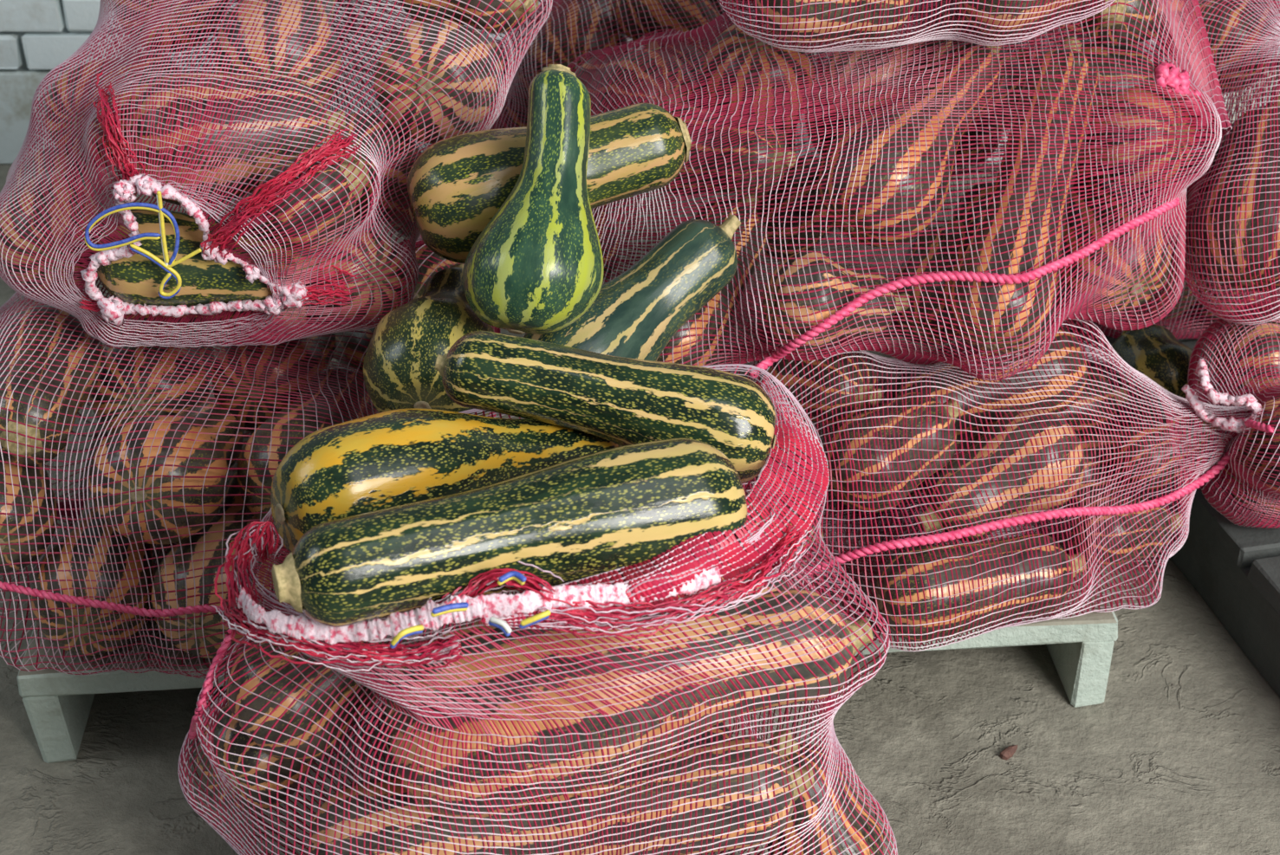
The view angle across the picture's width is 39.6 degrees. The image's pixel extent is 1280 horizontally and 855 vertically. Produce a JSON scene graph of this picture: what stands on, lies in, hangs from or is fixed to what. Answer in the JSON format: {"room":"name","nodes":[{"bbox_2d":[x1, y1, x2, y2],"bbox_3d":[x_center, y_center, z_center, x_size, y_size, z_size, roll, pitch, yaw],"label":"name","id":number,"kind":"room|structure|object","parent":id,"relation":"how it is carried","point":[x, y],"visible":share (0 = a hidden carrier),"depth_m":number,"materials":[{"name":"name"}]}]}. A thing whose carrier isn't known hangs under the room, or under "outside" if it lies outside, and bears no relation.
{"room":"produce market","nodes":[
{"label":"produce market","id":0,"kind":"room"},
{"bbox_2d":[493,47,534,128],"bbox_3d":[-0.165,-0.463,2.522,0.120,0.130,0.195,-13,35,-19],"label":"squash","id":1,"kind":"object","parent":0,"point":[517,123],"visible":0.1,"depth_m":2.45,"materials":[{"name":"food"}]},
{"bbox_2d":[489,0,758,129],"bbox_3d":[-0.010,-0.526,2.447,0.450,0.343,0.308,1,33,2],"label":"sack","id":2,"kind":"object","parent":1,"relation":"on","point":[555,2],"visible":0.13,"depth_m":2.33,"materials":[{"name":"fabric"}]},
{"bbox_2d":[532,0,628,75],"bbox_3d":[-0.081,-0.539,2.458,0.131,0.133,0.254,0,33,0],"label":"squash","id":3,"kind":"object","parent":2,"relation":"in","point":[603,9],"visible":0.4,"depth_m":2.35,"materials":[{"name":"food"}]},
{"bbox_2d":[610,0,720,53],"bbox_3d":[0.035,-0.550,2.354,0.148,0.152,0.121,3,33,5],"label":"squash","id":4,"kind":"object","parent":2,"relation":"in","point":[648,2],"visible":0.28,"depth_m":2.31,"materials":[{"name":"food"}]},
{"bbox_2d":[710,0,755,25],"bbox_3d":[0.130,-0.617,2.460,0.169,0.143,0.122,-15,36,-21],"label":"squash","id":5,"kind":"object","parent":2,"relation":"in","point":[716,3],"visible":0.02,"depth_m":2.41,"materials":[{"name":"food"}]},
{"bbox_2d":[523,214,740,361],"bbox_3d":[-0.011,-0.112,1.842,0.122,0.174,0.274,28,42,35],"label":"squash","id":6,"kind":"object","parent":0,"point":[635,314],"visible":0.59,"depth_m":1.80,"materials":[{"name":"green food"}]},
{"bbox_2d":[462,64,603,334],"bbox_3d":[-0.086,-0.208,1.709,0.131,0.230,0.198,18,37,26],"label":"squash","id":7,"kind":"object","parent":6,"relation":"on","point":[536,267],"visible":1,"depth_m":1.68,"materials":[{"name":"green food"}]},
{"bbox_2d":[0,164,1279,854],"bbox_3d":[0.000,0.991,0.971,8.000,0.001,5.550,0,33,0],"label":"floor","id":8,"kind":"structure","parent":0,"point":[1180,754],"depth_m":1.95,"materials":[{"name":"concrete"}]},
{"bbox_2d":[177,363,897,854],"bbox_3d":[-0.089,0.234,1.588,0.640,0.594,0.504,0,33,0],"label":"sack","id":9,"kind":"object","parent":8,"relation":"on","point":[698,579],"visible":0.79,"depth_m":1.37,"materials":[{"name":"pink plastic"}]},
{"bbox_2d":[196,704,315,812],"bbox_3d":[-0.337,0.279,1.634,0.100,0.102,0.163,12,35,18],"label":"squash","id":10,"kind":"object","parent":9,"relation":"in","point":[242,739],"visible":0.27,"depth_m":1.57,"materials":[{"name":"food"}]},
{"bbox_2d":[227,640,383,761],"bbox_3d":[-0.279,0.217,1.480,0.124,0.118,0.126,7,34,10],"label":"squash","id":11,"kind":"object","parent":9,"relation":"in","point":[245,715],"visible":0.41,"depth_m":1.43,"materials":[{"name":"food"}]},
{"bbox_2d":[270,408,621,552],"bbox_3d":[-0.145,0.029,1.475,0.333,0.131,0.111,-20,38,-27],"label":"squash","id":12,"kind":"object","parent":9,"relation":"in","point":[392,458],"visible":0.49,"depth_m":1.40,"materials":[{"name":"green food"}]},
{"bbox_2d":[271,438,747,627],"bbox_3d":[-0.092,0.084,1.325,0.362,0.108,0.103,-11,35,-17],"label":"squash","id":13,"kind":"object","parent":9,"relation":"in","point":[607,510],"visible":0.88,"depth_m":1.28,"materials":[{"name":"green food"}]},
{"bbox_2d":[308,736,814,854],"bbox_3d":[-0.066,0.344,1.500,0.429,0.148,0.126,-1,33,-2],"label":"squash","id":14,"kind":"object","parent":9,"relation":"in","point":[777,783],"visible":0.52,"depth_m":1.46,"materials":[{"name":"food"}]},
{"bbox_2d":[396,721,733,774],"bbox_3d":[-0.064,0.322,1.779,0.362,0.147,0.124,-3,33,-5],"label":"squash","id":15,"kind":"object","parent":9,"relation":"in","point":[720,730],"visible":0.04,"depth_m":1.77,"materials":[{"name":"food"}]},
{"bbox_2d":[435,331,776,483],"bbox_3d":[-0.028,-0.018,1.504,0.288,0.130,0.090,2,33,4],"label":"squash","id":16,"kind":"object","parent":9,"relation":"in","point":[622,401],"visible":0.89,"depth_m":1.47,"materials":[{"name":"green food"}]},
{"bbox_2d":[385,588,873,819],"bbox_3d":[-0.007,0.215,1.436,0.398,0.173,0.158,-5,33,-8],"label":"squash","id":17,"kind":"object","parent":9,"relation":"in","point":[807,675],"visible":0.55,"depth_m":1.37,"materials":[{"name":"food"}]},
{"bbox_2d":[627,546,788,598],"bbox_3d":[0.055,0.133,1.590,0.185,0.133,0.101,-9,34,-13],"label":"squash","id":18,"kind":"object","parent":9,"relation":"in","point":[780,588],"visible":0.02,"depth_m":1.57,"materials":[{"name":"food"}]},
{"bbox_2d":[767,729,883,854],"bbox_3d":[0.157,0.353,1.594,0.125,0.150,0.106,18,37,26],"label":"squash","id":19,"kind":"object","parent":9,"relation":"in","point":[861,845],"visible":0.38,"depth_m":1.56,"materials":[{"name":"food"}]},
{"bbox_2d":[16,241,1117,763],"bbox_3d":[-0.102,0.042,2.317,1.190,0.131,0.916,-2,33,-4],"label":"pallet","id":20,"kind":"object","parent":8,"relation":"on","point":[57,704],"visible":0.05,"depth_m":1.94,"materials":[{"name":"paint"}]},
{"bbox_2d":[0,240,500,678],"bbox_3d":[-0.543,-0.039,2.046,0.752,0.299,0.743,0,33,0],"label":"sack","id":21,"kind":"object","parent":20,"relation":"on","point":[66,510],"visible":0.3,"depth_m":1.79,"materials":[{"name":"pink fabric"}]},
{"bbox_2d":[0,456,57,573],"bbox_3d":[-0.685,0.047,1.917,0.117,0.117,0.284,-6,34,-9],"label":"squash","id":22,"kind":"object","parent":21,"relation":"in","point":[40,483],"visible":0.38,"depth_m":1.82,"materials":[{"name":"food"}]},
{"bbox_2d":[18,288,84,311],"bbox_3d":[-0.736,-0.113,2.229,0.119,0.123,0.264,-5,33,-8],"label":"squash","id":23,"kind":"object","parent":21,"relation":"in","point":[29,289],"visible":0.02,"depth_m":2.25,"materials":[{"name":"food"}]},
{"bbox_2d":[0,305,104,466],"bbox_3d":[-0.633,-0.038,1.895,0.118,0.116,0.261,-8,34,-12],"label":"squash","id":24,"kind":"object","parent":21,"relation":"in","point":[22,408],"visible":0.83,"depth_m":1.83,"materials":[{"name":"food"}]},
{"bbox_2d":[31,490,153,656],"bbox_3d":[-0.579,0.131,1.940,0.123,0.125,0.284,-1,33,-2],"label":"squash","id":25,"kind":"object","parent":21,"relation":"in","point":[61,633],"visible":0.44,"depth_m":1.83,"materials":[{"name":"food"}]},
{"bbox_2d":[89,338,214,433],"bbox_3d":[-0.583,-0.072,2.126,0.135,0.156,0.277,-6,34,-9],"label":"squash","id":26,"kind":"object","parent":21,"relation":"in","point":[165,412],"visible":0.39,"depth_m":2.01,"materials":[{"name":"food"}]},
{"bbox_2d":[88,402,243,544],"bbox_3d":[-0.481,0.027,1.876,0.135,0.163,0.276,3,33,5],"label":"squash","id":27,"kind":"object","parent":21,"relation":"in","point":[178,501],"visible":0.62,"depth_m":1.76,"materials":[{"name":"food"}]},
{"bbox_2d":[151,472,283,658],"bbox_3d":[-0.437,0.132,1.931,0.130,0.134,0.284,3,33,5],"label":"squash","id":28,"kind":"object","parent":21,"relation":"in","point":[215,619],"visible":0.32,"depth_m":1.82,"materials":[{"name":"food"}]},
{"bbox_2d":[211,316,336,433],"bbox_3d":[-0.421,-0.088,2.147,0.129,0.154,0.278,5,33,8],"label":"squash","id":29,"kind":"object","parent":21,"relation":"in","point":[334,343],"visible":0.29,"depth_m":2.03,"materials":[{"name":"food"}]},
{"bbox_2d":[0,0,552,347],"bbox_3d":[-0.402,-0.345,2.011,0.607,0.450,0.704,0,33,0],"label":"sack","id":30,"kind":"object","parent":21,"relation":"on","point":[294,294],"visible":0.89,"depth_m":1.79,"materials":[{"name":"pink fabric"}]},
{"bbox_2d":[0,147,106,292],"bbox_3d":[-0.637,-0.236,1.938,0.113,0.119,0.240,-8,32,-12],"label":"squash","id":31,"kind":"object","parent":30,"relation":"in","point":[16,221],"visible":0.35,"depth_m":1.84,"materials":[{"name":"food"}]},
{"bbox_2d":[44,50,181,167],"bbox_3d":[-0.574,-0.372,2.003,0.116,0.129,0.239,8,34,12],"label":"squash","id":32,"kind":"object","parent":30,"relation":"in","point":[63,80],"visible":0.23,"depth_m":1.91,"materials":[{"name":"food"}]},
{"bbox_2d":[111,0,227,51],"bbox_3d":[-0.556,-0.530,2.084,0.129,0.134,0.246,-9,34,-14],"label":"squash","id":33,"kind":"object","parent":30,"relation":"in","point":[222,1],"visible":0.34,"depth_m":2.00,"materials":[{"name":"food"}]},
{"bbox_2d":[99,297,306,338],"bbox_3d":[-0.457,-0.116,1.861,0.214,0.045,0.047,1,33,0],"label":"squash","id":34,"kind":"object","parent":30,"relation":"in","point":[241,312],"visible":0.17,"depth_m":1.84,"materials":[{"name":"food"}]},
{"bbox_2d":[97,209,316,307],"bbox_3d":[-0.441,-0.171,1.808,0.220,0.101,0.101,1,33,1],"label":"squash","id":35,"kind":"object","parent":30,"relation":"in","point":[136,279],"visible":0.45,"depth_m":1.77,"materials":[{"name":"food"}]},
{"bbox_2d":[125,72,345,205],"bbox_3d":[-0.410,-0.298,1.809,0.220,0.132,0.131,-10,34,-14],"label":"squash","id":36,"kind":"object","parent":30,"relation":"in","point":[297,139],"visible":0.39,"depth_m":1.76,"materials":[{"name":"food"}]},
{"bbox_2d":[214,0,341,103],"bbox_3d":[-0.394,-0.446,2.021,0.138,0.142,0.263,3,33,4],"label":"squash","id":37,"kind":"object","parent":30,"relation":"in","point":[310,22],"visible":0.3,"depth_m":1.91,"materials":[{"name":"food"}]},
{"bbox_2d":[256,155,370,250],"bbox_3d":[-0.326,-0.226,1.754,0.096,0.093,0.106,26,41,34],"label":"squash","id":38,"kind":"object","parent":30,"relation":"in","point":[328,170],"visible":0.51,"depth_m":1.72,"materials":[{"name":"food"}]},
{"bbox_2d":[297,229,406,321],"bbox_3d":[-0.354,-0.178,1.991,0.103,0.171,0.291,-19,37,-26],"label":"squash","id":39,"kind":"object","parent":30,"relation":"in","point":[375,243],"visible":0.27,"depth_m":1.87,"materials":[{"name":"food"}]},
{"bbox_2d":[329,113,421,238],"bbox_3d":[-0.282,-0.284,2.045,0.119,0.219,0.270,10,34,15],"label":"squash","id":40,"kind":"object","parent":30,"relation":"in","point":[367,124],"visible":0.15,"depth_m":1.92,"materials":[{"name":"food"}]},
{"bbox_2d":[374,18,503,143],"bbox_3d":[-0.202,-0.403,1.984,0.131,0.155,0.268,8,34,12],"label":"squash","id":41,"kind":"object","parent":30,"relation":"in","point":[443,74],"visible":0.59,"depth_m":1.87,"materials":[{"name":"food"}]},
{"bbox_2d":[398,0,538,32],"bbox_3d":[-0.187,-0.491,1.972,0.192,0.115,0.120,28,42,33],"label":"squash","id":42,"kind":"object","parent":30,"relation":"in","point":[511,21],"visible":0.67,"depth_m":1.93,"materials":[{"name":"food"}]},
{"bbox_2d":[236,366,376,526],"bbox_3d":[-0.357,0.007,1.930,0.124,0.124,0.273,1,33,1],"label":"squash","id":43,"kind":"object","parent":21,"relation":"in","point":[251,481],"visible":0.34,"depth_m":1.84,"materials":[{"name":"food"}]},
{"bbox_2d":[327,318,381,372],"bbox_3d":[-0.335,-0.110,2.278,0.109,0.158,0.281,-11,35,-17],"label":"squash","id":44,"kind":"object","parent":21,"relation":"in","point":[367,336],"visible":0.08,"depth_m":2.18,"materials":[{"name":"food"}]},
{"bbox_2d":[382,246,464,317],"bbox_3d":[-0.232,-0.169,2.151,0.116,0.156,0.230,11,34,16],"label":"squash","id":45,"kind":"object","parent":21,"relation":"in","point":[423,269],"visible":0.05,"depth_m":2.05,"materials":[{"name":"food"}]},
{"bbox_2d":[363,263,493,415],"bbox_3d":[-0.201,-0.090,1.838,0.141,0.135,0.254,4,33,6],"label":"squash","id":46,"kind":"object","parent":21,"relation":"on","point":[399,372],"visible":0.59,"depth_m":1.74,"materials":[{"name":"green food"}]},
{"bbox_2d":[406,103,691,263],"bbox_3d":[-0.093,-0.257,1.852,0.300,0.145,0.130,-10,34,-15],"label":"squash","id":47,"kind":"object","parent":46,"relation":"on","point":[456,186],"visible":0.73,"depth_m":1.80,"materials":[{"name":"green food"}]},
{"bbox_2d":[741,311,1253,651],"bbox_3d":[0.360,0.034,1.981,0.681,0.247,0.393,-12,35,-18],"label":"sack","id":48,"kind":"object","parent":20,"relation":"on","point":[1197,477],"visible":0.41,"depth_m":1.90,"materials":[{"name":"pink fabric"}]},
{"bbox_2d":[746,498,823,578],"bbox_3d":[0.141,0.125,1.916,0.113,0.111,0.114,-10,34,-14],"label":"squash","id":49,"kind":"object","parent":48,"relation":"in","point":[749,502],"visible":0.05,"depth_m":1.89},
{"bbox_2d":[766,344,882,427],"bbox_3d":[0.212,-0.045,1.986,0.148,0.101,0.099,25,40,33],"label":"squash","id":50,"kind":"object","parent":48,"relation":"in","point":[834,358],"visible":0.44,"depth_m":1.94,"materials":[{"name":"food"}]},
{"bbox_2d":[820,441,960,506],"bbox_3d":[0.300,0.038,2.098,0.174,0.112,0.110,-9,34,-14],"label":"squash","id":51,"kind":"object","parent":48,"relation":"in","point":[924,484],"visible":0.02,"depth_m":2.08,"materials":[{"name":"food"}]},
{"bbox_2d":[823,391,962,513],"bbox_3d":[0.271,0.024,1.905,0.167,0.116,0.104,-23,40,-31],"label":"squash","id":52,"kind":"object","parent":48,"relation":"in","point":[908,394],"visible":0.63,"depth_m":1.86,"materials":[{"name":"food"}]},
{"bbox_2d":[567,0,1232,381],"bbox_3d":[0.258,-0.325,2.046,0.825,0.436,0.673,0,33,0],"label":"sack","id":53,"kind":"object","parent":48,"relation":"on","point":[1177,81],"visible":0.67,"depth_m":1.89,"materials":[{"name":"pink fabric"}]},
{"bbox_2d":[591,197,628,283],"bbox_3d":[-0.064,-0.244,2.117,0.109,0.121,0.218,8,34,12],"label":"squash","id":54,"kind":"object","parent":53,"relation":"in","point":[624,205],"visible":0.04,"depth_m":2.05,"materials":[{"name":"food"}]},
{"bbox_2d":[574,49,699,115],"bbox_3d":[-0.011,-0.407,2.155,0.121,0.134,0.210,-15,36,-22],"label":"squash","id":55,"kind":"object","parent":53,"relation":"in","point":[652,50],"visible":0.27,"depth_m":2.08,"materials":[{"name":"food"}]},
{"bbox_2d":[645,41,712,110],"bbox_3d":[0.062,-0.425,2.274,0.115,0.128,0.149,-15,36,-21],"label":"squash","id":56,"kind":"object","parent":53,"relation":"in","point":[692,47],"visible":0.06,"depth_m":2.23,"materials":[{"name":"food"}]},
{"bbox_2d":[656,194,768,366],"bbox_3d":[0.062,-0.153,1.980,0.111,0.168,0.234,15,36,22],"label":"squash","id":57,"kind":"object","parent":53,"relation":"in","point":[711,303],"visible":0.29,"depth_m":1.94,"materials":[{"name":"food"}]},
{"bbox_2d":[658,103,796,195],"bbox_3d":[0.082,-0.296,1.962,0.099,0.113,0.210,-28,42,-36],"label":"squash","id":58,"kind":"object","parent":53,"relation":"in","point":[782,146],"visible":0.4,"depth_m":1.91,"materials":[{"name":"food"}]},
{"bbox_2d":[702,17,815,151],"bbox_3d":[0.148,-0.375,2.112,0.131,0.237,0.171,15,36,21],"label":"squash","id":59,"kind":"object","parent":53,"relation":"in","point":[731,27],"visible":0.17,"depth_m":2.02,"materials":[{"name":"food"}]},
{"bbox_2d":[737,155,837,261],"bbox_3d":[0.193,-0.262,2.137,0.152,0.118,0.117,-15,36,-21],"label":"squash","id":60,"kind":"object","parent":53,"relation":"in","point":[802,235],"visible":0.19,"depth_m":2.09,"materials":[{"name":"food"}]},
{"bbox_2d":[804,74,849,156],"bbox_3d":[0.255,-0.386,2.227,0.107,0.116,0.105,14,35,20],"label":"squash","id":61,"kind":"object","parent":53,"relation":"in","point":[826,117],"visible":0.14,"depth_m":2.20,"materials":[{"name":"food"}]},
{"bbox_2d":[763,249,909,352],"bbox_3d":[0.207,-0.143,1.897,0.160,0.108,0.104,-18,37,-25],"label":"squash","id":62,"kind":"object","parent":53,"relation":"in","point":[815,277],"visible":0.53,"depth_m":1.85,"materials":[{"name":"food"}]},
{"bbox_2d":[824,7,952,123],"bbox_3d":[0.287,-0.417,2.052,0.109,0.125,0.176,25,41,33],"label":"squash","id":63,"kind":"object","parent":53,"relation":"in","point":[942,42],"visible":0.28,"depth_m":2.00,"materials":[{"name":"food"}]},
{"bbox_2d":[818,34,1003,247],"bbox_3d":[0.290,-0.310,1.933,0.138,0.191,0.251,19,37,26],"label":"squash","id":64,"kind":"object","parent":53,"relation":"in","point":[925,185],"visible":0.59,"depth_m":1.87,"materials":[{"name":"food"}]},
{"bbox_2d":[890,220,971,344],"bbox_3d":[0.329,-0.161,1.995,0.099,0.117,0.150,8,34,13],"label":"squash","id":65,"kind":"object","parent":53,"relation":"in","point":[921,238],"visible":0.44,"depth_m":1.95,"materials":[{"name":"food"}]},
{"bbox_2d":[929,1,1011,47],"bbox_3d":[0.422,-0.518,2.239,0.116,0.114,0.115,12,35,17],"label":"squash","id":66,"kind":"object","parent":53,"relation":"in","point":[931,2],"visible":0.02,"depth_m":2.20,"materials":[{"name":"food"}]},
{"bbox_2d":[952,181,995,239],"bbox_3d":[0.470,-0.253,2.211,0.162,0.114,0.119,-9,34,-14],"label":"squash","id":67,"kind":"object","parent":53,"relation":"in","point":[970,222],"visible":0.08,"depth_m":2.17,"materials":[{"name":"food"}]},
{"bbox_2d":[953,47,1032,167],"bbox_3d":[0.400,-0.395,2.179,0.175,0.139,0.116,-23,40,-32],"label":"squash","id":68,"kind":"object","parent":53,"relation":"in","point":[1008,76],"visible":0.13,"depth_m":2.14,"materials":[{"name":"food"}]},
{"bbox_2d":[947,37,1098,354],"bbox_3d":[0.415,-0.249,1.923,0.111,0.259,0.328,10,34,15],"label":"squash","id":69,"kind":"object","parent":53,"relation":"in","point":[977,268],"visible":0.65,"depth_m":1.87,"materials":[{"name":"food"}]},
{"bbox_2d":[1059,177,1171,311],"bbox_3d":[0.521,-0.237,2.083,0.124,0.139,0.260,-9,34,-14],"label":"squash","id":70,"kind":"object","parent":53,"relation":"in","point":[1159,284],"visible":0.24,"depth_m":2.00,"materials":[{"name":"food"}]},
{"bbox_2d":[1079,39,1155,100],"bbox_3d":[0.553,-0.403,2.110,0.150,0.118,0.112,-5,33,-8],"label":"squash","id":71,"kind":"object","parent":53,"relation":"in","point":[1121,47],"visible":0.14,"depth_m":2.06,"materials":[{"name":"food"}]},
{"bbox_2d":[1076,0,1183,45],"bbox_3d":[0.553,-0.477,2.014,0.114,0.125,0.233,11,35,16],"label":"squash","id":72,"kind":"object","parent":53,"relation":"in","point":[1120,9],"visible":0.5,"depth_m":1.94,"materials":[{"name":"food"}]},
{"bbox_2d":[719,0,1115,52],"bbox_3d":[0.321,-0.529,1.910,0.507,0.195,0.360,-2,33,-3],"label":"sack","id":73,"kind":"object","parent":72,"relation":"on","point":[850,46],"visible":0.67,"depth_m":1.82,"materials":[{"name":"pink fabric"}]},
{"bbox_2d":[756,0,917,43],"bbox_3d":[0.208,-0.460,1.819,0.186,0.129,0.124,-3,33,-5],"label":"squash","id":74,"kind":"object","parent":73,"relation":"in","point":[810,17],"visible":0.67,"depth_m":1.79,"materials":[{"name":"food"}]},
{"bbox_2d":[956,0,1091,36],"bbox_3d":[0.414,-0.477,1.871,0.175,0.122,0.122,-9,34,-14],"label":"squash","id":75,"kind":"object","parent":73,"relation":"in","point":[980,7],"visible":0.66,"depth_m":1.84,"materials":[{"name":"food"}]},
{"bbox_2d":[1075,83,1195,189],"bbox_3d":[0.528,-0.328,1.986,0.179,0.129,0.119,24,40,32],"label":"squash","id":76,"kind":"object","parent":53,"relation":"in","point":[1135,87],"visible":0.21,"depth_m":1.93,"materials":[{"name":"food"}]},
{"bbox_2d":[874,532,1086,642],"bbox_3d":[0.364,0.170,1.892,0.231,0.102,0.099,-6,33,-9],"label":"squash","id":77,"kind":"object","parent":48,"relation":"in","point":[925,555],"visible":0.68,"depth_m":1.85,"materials":[{"name":"food"}]},
{"bbox_2d":[883,325,1087,441],"bbox_3d":[0.383,-0.050,2.023,0.250,0.133,0.114,-6,34,-10],"label":"squash","id":78,"kind":"object","parent":48,"relation":"in","point":[1055,360],"visible":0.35,"depth_m":1.98,"materials":[{"name":"food"}]},
{"bbox_2d":[916,408,1085,541],"bbox_3d":[0.393,0.055,1.925,0.194,0.134,0.119,-19,38,-27],"label":"squash","id":79,"kind":"object","parent":48,"relation":"in","point":[954,463],"visible":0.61,"depth_m":1.89,"materials":[{"name":"food"}]},
{"bbox_2d":[973,367,1128,441],"bbox_3d":[0.500,-0.015,2.167,0.196,0.112,0.113,-5,33,-8],"label":"squash","id":80,"kind":"object","parent":48,"relation":"in","point":[975,438],"visible":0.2,"depth_m":2.13,"materials":[{"name":"food"}]},
{"bbox_2d":[1063,432,1132,507],"bbox_3d":[0.548,0.046,2.111,0.145,0.082,0.078,-15,36,-21],"label":"squash","id":81,"kind":"object","parent":48,"relation":"in","point":[1096,444],"visible":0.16,"depth_m":2.07,"materials":[{"name":"food"}]},
{"bbox_2d":[1070,496,1182,565],"bbox_3d":[0.554,0.112,2.009,0.134,0.081,0.078,-9,34,-13],"label":"squash","id":82,"kind":"object","parent":48,"relation":"in","point":[1164,514],"visible":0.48,"depth_m":1.98,"materials":[{"name":"food"}]},
{"bbox_2d":[1111,411,1219,492],"bbox_3d":[0.600,0.024,2.039,0.119,0.090,0.084,-13,35,-19],"label":"squash","id":83,"kind":"object","parent":48,"relation":"in","point":[1164,420],"visible":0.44,"depth_m":2.00,"materials":[{"name":"food"}]},
{"bbox_2d":[1000,745,1017,760],"bbox_3d":[0.403,0.354,1.944,0.011,0.008,0.024,25,41,34],"label":"scrap","id":84,"kind":"object","parent":8,"relation":"on","point":[1007,753],"visible":1,"depth_m":1.94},
{"bbox_2d":[1055,307,1279,697],"bbox_3d":[1.031,0.106,2.222,0.728,0.127,1.103,-7,34,-11],"label":"platform","id":85,"kind":"object","parent":8,"relation":"on","point":[1235,569],"visible":0.12,"depth_m":2.09,"materials":[{"name":"paint"}]},
{"bbox_2d":[1109,324,1205,420],"bbox_3d":[0.647,-0.074,2.258,0.108,0.110,0.156,-10,34,-15],"label":"squash","id":86,"kind":"object","parent":85,"relation":"on","point":[1153,351],"visible":0.48,"depth_m":2.20,"materials":[{"name":"food"}]},
{"bbox_2d":[1052,181,1279,340],"bbox_3d":[0.717,-0.257,2.484,0.386,0.196,0.342,0,33,0],"label":"sack","id":87,"kind":"object","parent":85,"relation":"on","point":[1199,315],"visible":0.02,"depth_m":2.39,"materials":[{"name":"fabric"}]},
{"bbox_2d":[1057,281,1074,303],"bbox_3d":[0.597,-0.240,2.486,0.116,0.131,0.136,5,33,8],"label":"squash","id":88,"kind":"object","parent":87,"relation":"in","point":[1062,282],"visible":0.02,"depth_m":2.46,"materials":[{"name":"food"}]},
{"bbox_2d":[1118,183,1199,212],"bbox_3d":[0.769,-0.323,2.567,0.167,0.118,0.121,-8,34,-12],"label":"squash","id":89,"kind":"object","parent":87,"relation":"in","point":[1119,184],"visible":0.02,"depth_m":2.52,"materials":[{"name":"food"}]},
{"bbox_2d":[1124,201,1197,321],"bbox_3d":[0.702,-0.219,2.410,0.121,0.150,0.144,22,39,30],"label":"squash","id":90,"kind":"object","parent":87,"relation":"in","point":[1185,293],"visible":0.1,"depth_m":2.37,"materials":[{"name":"food"}]},
{"bbox_3d":[0.651,-0.400,2.444,0.199,0.137,0.131,-4,33,-4],"label":"squash","id":91,"kind":"object","parent":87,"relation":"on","visible":0},
{"bbox_2d":[815,0,1192,185],"bbox_3d":[0.517,-0.514,2.472,0.543,0.314,0.345,0,33,0],"label":"sack","id":92,"kind":"object","parent":91,"relation":"on","point":[1058,30],"visible":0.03,"depth_m":2.43,"materials":[{"name":"plastic"}]},
{"bbox_2d":[956,123,1011,167],"bbox_3d":[0.413,-0.411,2.428,0.197,0.132,0.134,-5,33,-5],"label":"squash","id":93,"kind":"object","parent":92,"relation":"in","point":[1002,130],"visible":0.03,"depth_m":2.41,"materials":[{"name":"food"}]},
{"bbox_2d":[1000,12,1139,66],"bbox_3d":[0.596,-0.519,2.488,0.193,0.135,0.130,-5,33,-8],"label":"squash","id":94,"kind":"object","parent":92,"relation":"in","point":[1069,32],"visible":0.02,"depth_m":2.42,"materials":[{"name":"food"}]},
{"bbox_2d":[1181,308,1279,528],"bbox_3d":[0.743,0.001,2.056,0.234,0.232,0.306,12,35,18],"label":"sack","id":95,"kind":"object","parent":85,"relation":"on","point":[1211,396],"visible":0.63,"depth_m":2.03,"materials":[{"name":"pink fabric"}]},
{"bbox_2d":[1153,0,1279,324],"bbox_3d":[0.773,-0.338,2.110,0.306,0.328,0.447,0,33,0],"label":"sack","id":96,"kind":"object","parent":95,"relation":"on","point":[1265,306],"visible":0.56,"depth_m":2.02,"materials":[{"name":"pink fabric"}]},
{"bbox_2d":[1188,132,1226,192],"bbox_3d":[0.724,-0.314,2.159,0.178,0.110,0.100,-27,41,-35],"label":"squash","id":97,"kind":"object","parent":96,"relation":"in","point":[1218,151],"visible":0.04,"depth_m":2.11,"materials":[{"name":"food"}]},
{"bbox_2d":[1165,0,1275,92],"bbox_3d":[0.716,-0.475,2.185,0.132,0.126,0.130,-6,33,-9],"label":"squash","id":98,"kind":"object","parent":96,"relation":"in","point":[1218,25],"visible":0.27,"depth_m":2.13,"materials":[{"name":"food"}]},
{"bbox_2d":[1189,93,1279,291],"bbox_3d":[0.708,-0.261,2.040,0.146,0.197,0.198,4,33,6],"label":"squash","id":99,"kind":"object","parent":96,"relation":"in","point":[1250,198],"visible":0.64,"depth_m":1.99,"materials":[{"name":"food"}]},
{"bbox_2d":[1215,314,1279,415],"bbox_3d":[0.745,-0.075,2.102,0.127,0.119,0.121,16,36,23],"label":"squash","id":100,"kind":"object","parent":95,"relation":"in","point":[1267,334],"visible":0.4,"depth_m":2.06,"materials":[{"name":"food"}]},
{"bbox_2d":[1223,415,1279,518],"bbox_3d":[0.767,0.039,2.085,0.158,0.123,0.125,-12,35,-16],"label":"squash","id":101,"kind":"object","parent":95,"relation":"in","point":[1266,437],"visible":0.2,"depth_m":2.04,"materials":[{"name":"food"}]},
{"bbox_2d":[1268,404,1279,469],"bbox_3d":[0.737,0.014,1.949,0.102,0.106,0.102,-4,33,-6],"label":"squash","id":102,"kind":"object","parent":95,"relation":"in","point":[1276,413],"visible":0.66,"depth_m":1.93,"materials":[{"name":"food"}]},
{"bbox_2d":[1193,260,1278,326],"bbox_3d":[0.824,-0.215,2.466,0.122,0.127,0.170,7,34,11],"label":"squash","id":103,"kind":"object","parent":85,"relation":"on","point":[1200,306],"visible":0.03,"depth_m":2.41,"materials":[{"name":"food"}]},
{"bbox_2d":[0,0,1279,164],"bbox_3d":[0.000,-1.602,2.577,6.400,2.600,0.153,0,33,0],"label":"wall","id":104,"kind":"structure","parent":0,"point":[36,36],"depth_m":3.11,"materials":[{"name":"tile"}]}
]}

